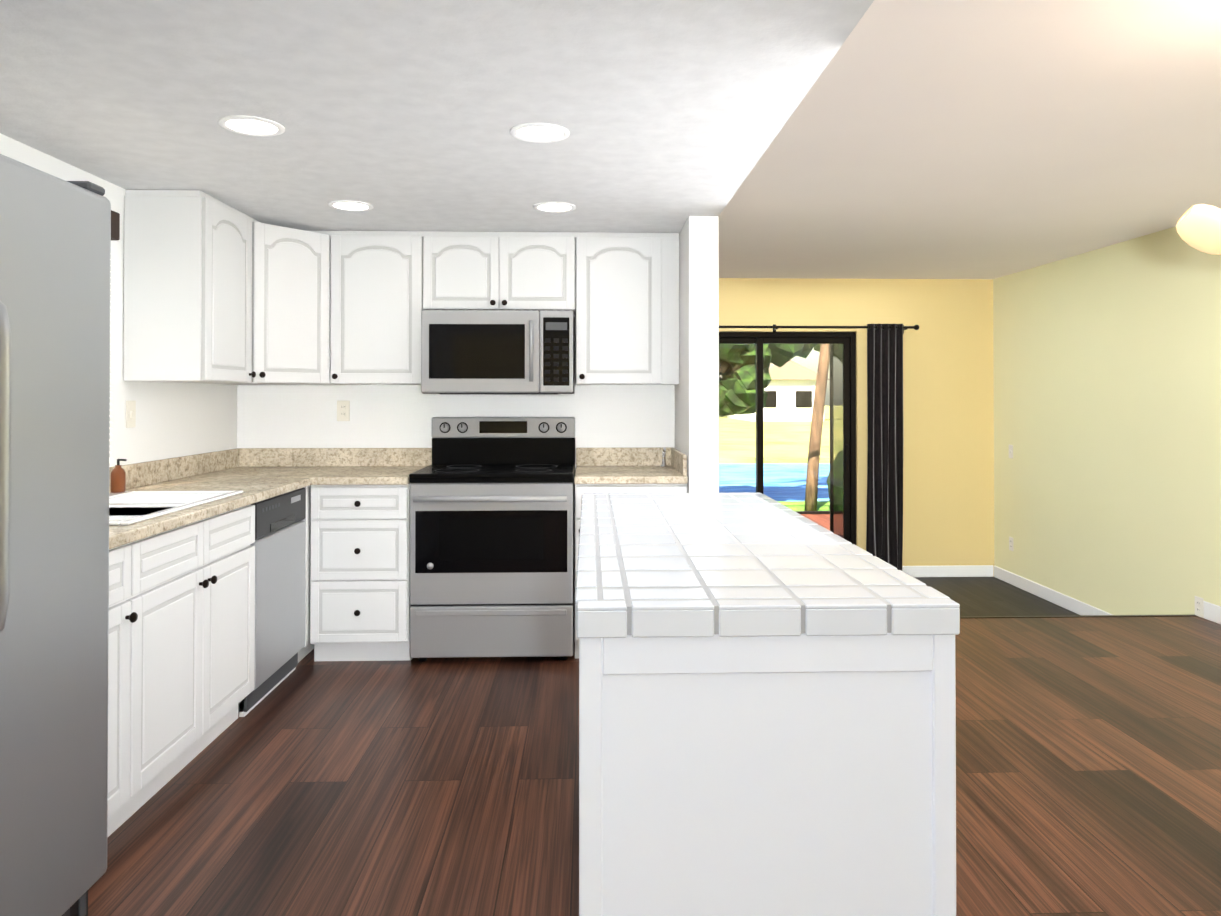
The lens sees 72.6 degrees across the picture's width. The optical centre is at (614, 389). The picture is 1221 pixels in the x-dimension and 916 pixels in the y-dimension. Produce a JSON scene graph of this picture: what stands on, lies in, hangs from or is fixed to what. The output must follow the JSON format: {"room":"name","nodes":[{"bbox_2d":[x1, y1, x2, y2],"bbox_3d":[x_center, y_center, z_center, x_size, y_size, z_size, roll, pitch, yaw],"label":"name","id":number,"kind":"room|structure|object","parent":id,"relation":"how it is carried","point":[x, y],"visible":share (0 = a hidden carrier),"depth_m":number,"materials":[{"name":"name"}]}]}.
{"room":"kitchen","nodes":[
{"label":"kitchen","id":0,"kind":"room"},
{"bbox_2d":[0,133,236,466],"bbox_3d":[-2.029,0.131,0.766,0.140,2.320,7.900,0,-1,-2],"label":"wall","id":1,"kind":"structure","parent":0,"point":[174,419],"depth_m":3.62,"materials":[{"name":"white paint"}]},
{"bbox_2d":[110,210,119,462],"bbox_3d":[-2.055,-0.211,2.775,0.175,1.000,1.108,0,-1,-2],"label":"window blinds","id":2,"kind":"object","parent":1,"relation":"attached to","point":[115,225],"visible":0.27,"depth_m":3.31,"materials":[{"name":"white"}]},
{"bbox_2d":[126,401,135,427],"bbox_3d":[-2.040,0.106,3.507,0.011,0.114,0.070,0,-1,-2],"label":"electrical outlet","id":3,"kind":"object","parent":1,"relation":"attached to","point":[130,414],"visible":1,"depth_m":3.50,"materials":[{"name":"white plastic"}]},
{"bbox_2d":[109,448,238,490],"bbox_3d":[-2.025,0.364,3.301,0.020,0.100,2.500,0,-1,-2],"label":"backsplash","id":4,"kind":"structure","parent":1,"relation":"attached to","point":[157,471],"depth_m":3.86,"materials":[{"name":"beige stone"}]},
{"bbox_2d":[123,190,258,384],"bbox_3d":[-1.862,-0.431,3.722,0.374,0.796,0.528,0,-1,-2],"label":"upper cabinet","id":5,"kind":"object","parent":1,"relation":"attached to","point":[216,291],"depth_m":3.46,"materials":[{"name":"white paint"}]},
{"bbox_2d":[259,222,338,384],"bbox_3d":[-1.740,-0.426,4.235,0.650,0.796,0.706,0,-1,-2],"label":"upper cabinet","id":6,"kind":"object","parent":1,"relation":"attached to","point":[299,269],"depth_m":4.14,"materials":[{"name":"white paint"}]},
{"bbox_2d":[0,0,873,232],"bbox_3d":[-0.679,-0.954,0.749,2.558,0.190,7.760,0,-1,-2],"label":"ceiling","id":7,"kind":"structure","parent":0,"point":[671,116],"depth_m":2.42,"materials":[{"name":"white paint"}]},
{"bbox_2d":[218,115,284,136],"bbox_3d":[-1.158,-0.838,2.653,0.196,0.006,0.196,0,-1,-2],"label":"recessed light","id":8,"kind":"object","parent":7,"relation":"in","point":[251,125],"visible":0.98,"depth_m":2.64,"materials":[{"name":"white plastic"}]},
{"bbox_2d":[328,200,372,210],"bbox_3d":[-1.193,-0.828,3.759,0.196,0.006,0.196,0,-1,-2],"label":"recessed light","id":9,"kind":"object","parent":7,"relation":"in","point":[348,205],"visible":1,"depth_m":3.75,"materials":[{"name":"white plastic"}]},
{"bbox_2d":[510,123,569,142],"bbox_3d":[-0.245,-0.838,2.722,0.196,0.006,0.196,0,-1,-2],"label":"recessed light","id":10,"kind":"object","parent":7,"relation":"in","point":[540,132],"visible":0.98,"depth_m":2.71,"materials":[{"name":"white plastic"}]},
{"bbox_2d":[533,202,575,212],"bbox_3d":[-0.274,-0.828,3.788,0.196,0.006,0.196,0,-1,-2],"label":"recessed light","id":11,"kind":"object","parent":7,"relation":"in","point":[555,207],"visible":0.98,"depth_m":3.77,"materials":[{"name":"white plastic"}]},
{"bbox_2d":[237,316,672,469],"bbox_3d":[-0.804,0.166,4.687,2.558,2.320,0.140,0,-1,-2],"label":"wall","id":12,"kind":"structure","parent":0,"point":[268,416],"depth_m":4.61,"materials":[{"name":"white paint"}]},
{"bbox_2d":[337,401,349,420],"bbox_3d":[-1.500,0.120,4.590,0.070,0.114,0.007,0,-1,-2],"label":"electrical outlet","id":13,"kind":"object","parent":12,"relation":"attached to","point":[343,410],"visible":1,"depth_m":4.59,"materials":[{"name":"white plastic"}]},
{"bbox_2d":[339,231,422,384],"bbox_3d":[-1.257,-0.425,4.426,0.509,0.796,0.354,0,-1,-2],"label":"upper cabinet","id":14,"kind":"object","parent":12,"relation":"attached to","point":[381,272],"depth_m":4.30,"materials":[{"name":"white paint"}]},
{"bbox_2d":[239,447,670,466],"bbox_3d":[-0.872,0.376,4.598,2.408,0.100,0.021,0,-1,-2],"label":"backsplash","id":15,"kind":"structure","parent":12,"relation":"attached to","point":[641,456],"depth_m":4.57,"materials":[{"name":"beige stone"}]},
{"bbox_2d":[423,231,578,313],"bbox_3d":[-0.606,-0.617,4.473,0.790,0.411,0.306,0,-1,-2],"label":"upper cabinet","id":16,"kind":"object","parent":12,"relation":"attached to","point":[462,270],"depth_m":4.32,"materials":[{"name":"white paint"}]},
{"bbox_2d":[421,309,573,393],"bbox_3d":[-0.603,-0.189,4.397,0.770,0.434,0.445,0,-1,-2],"label":"microwave","id":17,"kind":"object","parent":16,"relation":"attached to","point":[497,351],"visible":1,"depth_m":4.22,"materials":[{"name":"grey metal"}]},
{"bbox_2d":[574,232,666,384],"bbox_3d":[0.017,-0.424,4.491,0.450,0.796,0.306,0,-1,-2],"label":"upper cabinet","id":18,"kind":"object","parent":12,"relation":"attached to","point":[621,320],"depth_m":4.34,"materials":[{"name":"white paint"}]},
{"bbox_2d":[88,616,1220,915],"bbox_3d":[0.795,1.501,0.775,5.787,0.420,8.045,0,-1,-2],"label":"floor","id":19,"kind":"structure","parent":0,"point":[1088,766],"depth_m":2.71,"materials":[{"name":"brown wood"}]},
{"bbox_2d":[0,154,110,915],"bbox_3d":[-1.560,0.400,1.584,0.825,1.797,0.910,0,-1,-2],"label":"refrigerator","id":20,"kind":"object","parent":19,"relation":"on","point":[55,256],"visible":1,"depth_m":1.82,"materials":[{"name":"grey metal"}]},
{"bbox_2d":[107,539,150,837],"bbox_3d":[-1.705,0.874,2.266,0.596,0.862,0.420,0,-1,-2],"label":"base cabinet","id":21,"kind":"object","parent":19,"relation":"on","point":[129,648],"depth_m":2.42,"materials":[{"name":"white paint"}]},
{"bbox_2d":[109,523,150,550],"bbox_3d":[-1.692,0.422,2.269,0.621,0.035,0.417,0,-1,-2],"label":"countertop","id":22,"kind":"structure","parent":21,"relation":"on","point":[119,535],"depth_m":2.40,"materials":[{"name":"beige stone"}]},
{"bbox_2d":[151,547,254,796],"bbox_3d":[-1.723,0.980,2.841,0.596,0.660,0.957,0,-1,-2],"label":"base cabinet","id":23,"kind":"object","parent":19,"relation":"on","point":[181,653],"depth_m":2.84,"materials":[{"name":"white paint"}]},
{"bbox_2d":[175,487,306,662],"bbox_3d":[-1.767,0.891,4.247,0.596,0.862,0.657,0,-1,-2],"label":"base cabinet","id":24,"kind":"object","parent":19,"relation":"on","point":[208,524],"depth_m":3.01,"materials":[{"name":"white paint"}]},
{"bbox_2d":[109,479,310,502],"bbox_3d":[-1.734,0.434,3.604,0.621,0.035,0.652,0,-1,-2],"label":"countertop","id":25,"kind":"structure","parent":24,"relation":"on","point":[255,490],"depth_m":3.55,"materials":[{"name":"beige stone"}]},
{"bbox_2d":[110,459,126,492],"bbox_3d":[-1.930,0.336,3.234,0.056,0.130,0.052,0,-1,-2],"label":"soap dispenser","id":26,"kind":"object","parent":25,"relation":"on","point":[118,479],"visible":1,"depth_m":3.22,"materials":[{"name":"brown"}]},
{"bbox_2d":[109,490,243,524],"bbox_3d":[-1.704,0.399,2.877,0.493,0.434,0.825,0,-1,-2],"label":"sink","id":27,"kind":"object","parent":25,"relation":"in","point":[128,507],"visible":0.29,"depth_m":3.03,"materials":[{"name":"white ceramic"}]},
{"bbox_2d":[238,487,305,716],"bbox_3d":[-1.729,0.888,3.620,0.562,0.857,0.592,0,-1,-2],"label":"dishwasher","id":28,"kind":"object","parent":19,"relation":"on","point":[279,543],"visible":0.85,"depth_m":3.58,"materials":[{"name":"grey metal"}]},
{"bbox_2d":[307,483,411,660],"bbox_3d":[-1.244,0.892,4.264,0.492,0.862,0.657,0,-1,-2],"label":"base cabinet","id":29,"kind":"object","parent":19,"relation":"on","point":[358,534],"depth_m":3.97,"materials":[{"name":"white paint"}]},
{"bbox_2d":[187,467,423,482],"bbox_3d":[-1.531,0.440,4.262,1.070,0.035,0.651,0,-1,-2],"label":"countertop","id":30,"kind":"structure","parent":29,"relation":"on","point":[316,474],"depth_m":4.10,"materials":[{"name":"beige stone"}]},
{"bbox_2d":[409,417,574,661],"bbox_3d":[-0.599,0.737,4.262,0.782,1.172,0.699,0,-1,-2],"label":"range","id":31,"kind":"object","parent":19,"relation":"on","point":[492,536],"visible":1,"depth_m":3.98,"materials":[{"name":"grey metal"}]},
{"bbox_2d":[574,476,687,657],"bbox_3d":[0.069,0.892,4.321,0.544,0.862,0.626,0,-1,-2],"label":"base cabinet","id":32,"kind":"object","parent":19,"relation":"on","point":[580,488],"depth_m":4.01,"materials":[{"name":"white paint"}]},
{"bbox_2d":[575,467,686,482],"bbox_3d":[0.069,0.441,4.312,0.546,0.035,0.651,0,-1,-2],"label":"countertop","id":33,"kind":"structure","parent":32,"relation":"on","point":[582,474],"depth_m":4.04,"materials":[{"name":"beige stone"}]},
{"bbox_2d":[660,447,667,466],"bbox_3d":[0.268,0.369,4.509,0.048,0.111,0.088,0,-1,-2],"label":"bar faucet","id":34,"kind":"object","parent":33,"relation":"on","point":[664,458],"visible":1,"depth_m":4.52,"materials":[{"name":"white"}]},
{"bbox_2d":[575,504,959,915],"bbox_3d":[0.243,0.870,2.292,0.664,0.869,1.684,0,-1,-2],"label":"kitchen island","id":35,"kind":"object","parent":19,"relation":"on","point":[767,705],"depth_m":1.46,"materials":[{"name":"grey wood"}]},
{"bbox_2d":[575,492,959,627],"bbox_3d":[0.243,0.410,2.296,0.672,0.049,1.692,0,-1,-2],"label":"island countertop","id":36,"kind":"structure","parent":35,"relation":"on","point":[731,559],"depth_m":1.73,"materials":[{"name":"white tile"}]},
{"bbox_2d":[960,614,1195,617],"bbox_3d":[1.947,1.325,4.822,2.945,0.004,0.028,0,-1,-2],"label":"threshold strip","id":37,"kind":"object","parent":19,"relation":"on","point":[1074,616],"depth_m":4.84,"materials":[{"name":"wood"}]},
{"bbox_2d":[673,216,718,492],"bbox_3d":[0.417,0.163,4.305,0.142,2.320,0.660,0,-1,-2],"label":"wall","id":38,"kind":"structure","parent":0,"point":[682,416],"depth_m":3.98,"materials":[{"name":"white paint"}]},
{"bbox_2d":[671,447,686,474],"bbox_3d":[0.331,0.373,4.326,0.020,0.100,0.600,0,-1,-2],"label":"backsplash","id":39,"kind":"structure","parent":38,"relation":"attached to","point":[678,460],"depth_m":4.22,"materials":[{"name":"beige stone"}]},
{"bbox_2d":[719,278,993,576],"bbox_3d":[0.469,0.340,7.307,5.747,2.620,0.140,0,-1,-2],"label":"wall","id":40,"kind":"structure","parent":0,"point":[948,446],"depth_m":7.31,"materials":[{"name":"yellow paint"}]},
{"bbox_2d":[719,332,855,544],"bbox_3d":[1.280,0.573,7.330,1.684,2.150,0.100,0,-1,-2],"label":"sliding glass door","id":41,"kind":"structure","parent":40,"relation":"in","point":[846,341],"depth_m":7.33,"materials":[{"name":"clear glass"}]},
{"bbox_2d":[719,324,918,570],"bbox_3d":[1.399,0.535,7.195,2.488,2.203,0.135,0,-1,-2],"label":"curtain","id":42,"kind":"object","parent":40,"relation":"attached to","point":[884,527],"visible":0.88,"depth_m":7.19,"materials":[{"name":"black fabric"}]},
{"bbox_2d":[902,565,992,576],"bbox_3d":[2.757,1.600,7.289,1.140,0.100,0.018,0,-1,-2],"label":"baseboard","id":43,"kind":"structure","parent":40,"relation":"attached to","point":[959,570],"depth_m":7.29,"materials":[{"name":"white wood"}]},
{"bbox_2d":[719,0,1220,278],"bbox_3d":[0.704,-1.077,2.084,5.887,0.120,10.620,0,-1,-2],"label":"ceiling","id":44,"kind":"structure","parent":0,"point":[954,139],"depth_m":3.42,"materials":[{"name":"white paint"}]},
{"bbox_2d":[1176,204,1220,254],"bbox_3d":[1.847,-0.597,2.000,0.848,0.842,0.819,0,-1,-2],"label":"chandelier","id":45,"kind":"object","parent":44,"relation":"hanging from","point":[1198,227],"visible":1,"depth_m":2.05,"materials":[{"name":"white glass"}]},
{"bbox_2d":[914,577,1078,615],"bbox_3d":[0.507,1.699,6.078,6.027,0.120,2.574,0,-1,-2],"label":"floor","id":46,"kind":"structure","parent":0,"point":[982,596],"depth_m":6.52,"materials":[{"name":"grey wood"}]},
{"bbox_2d":[993,226,1220,614],"bbox_3d":[3.576,0.354,2.162,0.140,2.740,10.620,0,-1,-2],"label":"wall","id":47,"kind":"structure","parent":0,"point":[1107,416],"depth_m":5.65,"materials":[{"name":"yellow paint"}]},
{"bbox_2d":[1009,537,1012,550],"bbox_3d":[3.348,1.307,7.019,0.007,0.114,0.070,0,-1,-2],"label":"electrical outlet","id":48,"kind":"object","parent":47,"relation":"attached to","point":[1011,543],"visible":1,"depth_m":7.01,"materials":[{"name":"white plastic"}]},
{"bbox_2d":[1009,445,1012,457],"bbox_3d":[3.346,0.527,7.026,0.011,0.114,0.070,0,-1,-2],"label":"light switch","id":49,"kind":"object","parent":47,"relation":"attached to","point":[1010,451],"visible":1,"depth_m":7.01,"materials":[{"name":"white plastic"}]},
{"bbox_2d":[994,566,1220,623],"bbox_3d":[3.498,1.404,2.150,0.016,0.400,10.340,0,-1,-2],"label":"baseboard","id":50,"kind":"structure","parent":47,"relation":"attached to","point":[1212,612],"depth_m":6.28,"materials":[{"name":"white wood"}]},
{"bbox_2d":[1195,596,1203,617],"bbox_3d":[3.402,1.268,4.840,0.007,0.114,0.070,0,-1,-2],"label":"electrical outlet","id":51,"kind":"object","parent":47,"relation":"attached to","point":[1199,606],"depth_m":4.83,"materials":[{"name":"white plastic"}]},
{"label":"outside","id":52,"kind":"structure","parent":0,"visible":0},
{"bbox_2d":[719,406,842,510],"bbox_3d":[17.470,2.818,84.199,200.000,0.550,152.510,0,-1,-2],"label":"ground","id":53,"kind":"structure","parent":52,"point":[736,484],"depth_m":24.07,"materials":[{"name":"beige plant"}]},
{"bbox_2d":[727,360,829,420],"bbox_3d":[12.366,0.123,65.306,6.200,4.500,10.800,0,-1,-2],"label":"house","id":54,"kind":"structure","parent":53,"relation":"on","point":[807,410],"depth_m":60.29,"materials":[{"name":"white"}]},
{"bbox_2d":[719,344,842,510],"bbox_3d":[8.152,-3.768,40.889,30.111,12.395,59.142,0,-1,-2],"label":"trees","id":55,"kind":"object","parent":53,"relation":"on","point":[740,394],"depth_m":13.27,"materials":[{"name":"green plant"}]},
{"bbox_2d":[801,514,842,537],"bbox_3d":[1.577,1.814,9.466,6.500,0.209,4.108,0,-1,-2],"label":"deck","id":56,"kind":"object","parent":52,"point":[819,520],"depth_m":10.89,"materials":[{"name":"brown wood"}]},
{"bbox_2d":[795,511,842,513],"bbox_3d":[1.514,0.357,11.457,6.350,2.739,0.050,0,-1,-2],"label":"screen frame","id":57,"kind":"object","parent":56,"relation":"on","point":[810,512],"depth_m":11.46,"materials":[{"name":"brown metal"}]}
]}

